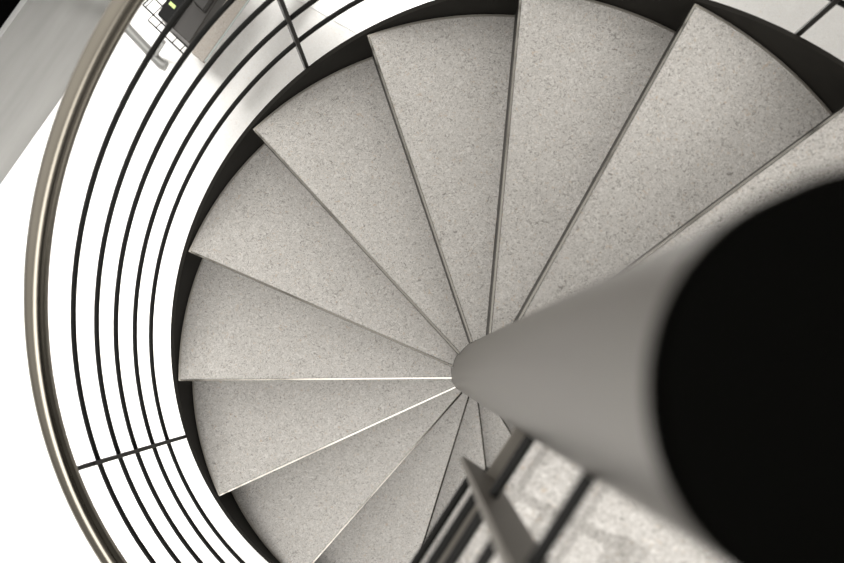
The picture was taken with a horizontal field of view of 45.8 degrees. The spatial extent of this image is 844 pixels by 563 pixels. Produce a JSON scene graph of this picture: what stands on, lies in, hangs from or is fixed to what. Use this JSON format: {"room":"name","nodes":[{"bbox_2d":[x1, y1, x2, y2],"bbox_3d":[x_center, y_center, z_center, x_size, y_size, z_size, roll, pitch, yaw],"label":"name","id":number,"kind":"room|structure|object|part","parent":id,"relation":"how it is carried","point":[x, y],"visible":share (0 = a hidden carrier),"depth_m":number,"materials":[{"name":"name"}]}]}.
{"room":"spiral staircase","nodes":[
{"label":"spiral staircase","id":0,"kind":"room"},
{"bbox_2d":[0,0,109,183],"bbox_3d":[-0.808,-2.132,3.814,0.140,1.310,5.300,33,86,3],"label":"wall","id":1,"kind":"structure","parent":0,"point":[42,42],"depth_m":4.05,"materials":[{"name":"grey paint"}]},
{"bbox_2d":[0,0,843,562],"bbox_3d":[-0.328,0.391,4.317,13.000,0.120,12.000,-2,85,0],"label":"floor","id":2,"kind":"structure","parent":0,"point":[38,525],"depth_m":4.29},
{"bbox_2d":[142,0,187,53],"bbox_3d":[-0.871,-1.143,4.185,0.273,0.404,0.484,43,87,3],"label":"wire rack","id":3,"kind":"object","parent":2,"relation":"on","point":[146,1],"visible":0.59,"depth_m":3.97,"materials":[{"name":"black metal"}]},
{"bbox_2d":[158,0,225,45],"bbox_3d":[-0.850,-1.105,3.875,0.161,0.206,0.384,32,86,3],"label":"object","id":4,"kind":"object","parent":3,"relation":"on","point":[198,13],"visible":0.74,"depth_m":3.80,"materials":[{"name":"black plastic"}]},
{"bbox_3d":[-0.880,-1.135,3.799,0.071,0.029,0.363,32,86,3],"label":"control panel","id":5,"kind":"part","parent":4,"relation":"part of","materials":[{"name":"black plastic"}]},
{"bbox_2d":[194,0,212,12],"bbox_3d":[-0.781,-1.139,3.794,0.051,0.039,0.246,32,86,3],"label":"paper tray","id":6,"kind":"object","parent":4,"relation":"on","point":[200,6],"depth_m":3.79,"materials":[{"name":"grey plastic"}]},
{"bbox_2d":[125,0,249,70],"bbox_3d":[-0.761,-1.073,4.017,1.029,0.726,0.566,-19,85,-2],"label":"desk","id":7,"kind":"object","parent":2,"relation":"on","point":[212,38],"visible":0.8,"depth_m":3.65,"materials":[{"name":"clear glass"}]},
{"bbox_3d":[-1.100,-0.973,4.187,0.141,0.316,0.015,19,85,2],"label":"leg","id":8,"kind":"part","parent":7,"relation":"part of","materials":[{"name":"grey metal"}]},
{"bbox_2d":[298,0,432,33],"bbox_3d":[-0.196,-1.349,4.398,0.575,0.012,0.550,30,86,2],"label":"rug","id":9,"kind":"object","parent":2,"relation":"on","point":[367,13],"visible":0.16,"depth_m":4.38,"materials":[{"name":"white laminate"}]},
{"bbox_2d":[171,0,843,562],"bbox_3d":[0.171,0.206,2.304,1.833,3.921,1.833,-2,85,0],"label":"spiral staircase","id":10,"kind":"structure","parent":2,"relation":"on","point":[608,233],"depth_m":2.34,"materials":[{"name":"grey stone"}]},
{"bbox_2d":[23,0,843,562],"bbox_3d":[0.170,0.207,2.314,1.892,3.892,1.892,-22,85,-2],"label":"stair railing","id":11,"kind":"object","parent":10,"relation":"attached to","point":[117,16],"visible":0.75,"depth_m":2.07,"materials":[{"name":"black metal"}]},
{"bbox_3d":[0.170,0.162,1.783,1.892,2.827,1.892,-2,85,0],"label":"handrail","id":12,"kind":"part","parent":11,"relation":"part of","materials":[{"name":"silver metal"}]},
{"bbox_3d":[0.170,0.180,1.997,1.865,2.770,1.865,-2,85,0],"label":"rail","id":13,"kind":"part","parent":11,"relation":"part of","materials":[{"name":"black metal"}]},
{"bbox_3d":[-0.736,0.446,2.684,0.027,0.953,0.010,-13,85,-1],"label":"post","id":14,"kind":"part","parent":11,"relation":"part of","materials":[{"name":"black metal"}]},
{"bbox_3d":[0.170,0.193,2.151,1.865,2.770,1.865,-2,85,0],"label":"rail","id":15,"kind":"part","parent":11,"relation":"part of","materials":[{"name":"black metal"}]},
{"bbox_3d":[0.171,0.205,2.295,1.865,2.770,1.865,-2,85,0],"label":"rail","id":16,"kind":"part","parent":11,"relation":"part of","materials":[{"name":"black metal"}]},
{"bbox_3d":[0.171,0.219,2.456,1.865,2.770,1.865,-2,85,0],"label":"rail","id":17,"kind":"part","parent":11,"relation":"part of","materials":[{"name":"black metal"}]},
{"bbox_3d":[-0.306,-0.602,2.231,0.010,0.953,0.027,-31,86,-2],"label":"post","id":18,"kind":"part","parent":11,"relation":"part of","materials":[{"name":"black metal"}]},
{"bbox_3d":[0.783,-0.549,1.684,0.010,0.953,0.027,41,86,3],"label":"post","id":19,"kind":"part","parent":11,"relation":"part of","materials":[{"name":"black metal"}]},
{"bbox_2d":[438,427,720,562],"bbox_3d":[1.066,1.272,1.355,2.727,0.132,0.974,33,86,3],"label":"rug","id":20,"kind":"object","parent":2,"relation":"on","point":[606,528],"visible":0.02,"depth_m":1.37,"materials":[{"name":"grey carpet"}]},
{"bbox_2d":[410,434,595,562],"bbox_3d":[-0.106,0.517,0.935,0.057,1.068,0.885,33,86,3],"label":"guardrail","id":21,"kind":"object","parent":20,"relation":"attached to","point":[512,541],"visible":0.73,"depth_m":1.03,"materials":[{"name":"black metal"}]},
{"bbox_3d":[-0.139,0.599,1.419,0.012,0.012,0.780,33,86,3],"label":"rail","id":22,"kind":"part","parent":21,"relation":"part of","materials":[{"name":"black metal"}]},
{"bbox_3d":[-0.139,0.584,1.238,0.012,0.012,0.780,33,86,3],"label":"rail","id":23,"kind":"part","parent":21,"relation":"part of","materials":[{"name":"black metal"}]},
{"bbox_3d":[-0.139,0.555,0.898,0.012,0.012,0.780,33,86,3],"label":"rail","id":24,"kind":"part","parent":21,"relation":"part of","materials":[{"name":"black metal"}]},
{"bbox_3d":[-0.110,0.528,1.097,0.516,0.012,0.734,-2,85,0],"label":"rail","id":25,"kind":"part","parent":21,"relation":"part of","materials":[{"name":"black metal"}]},
{"bbox_3d":[0.081,0.235,0.985,0.057,1.015,0.008,33,86,3],"label":"post","id":26,"kind":"part","parent":21,"relation":"part of","materials":[{"name":"grey metal"}]},
{"bbox_3d":[-0.110,0.494,0.697,0.012,0.012,0.885,33,86,3],"label":"rail","id":27,"kind":"part","parent":21,"relation":"part of","materials":[{"name":"black metal"}]}
]}

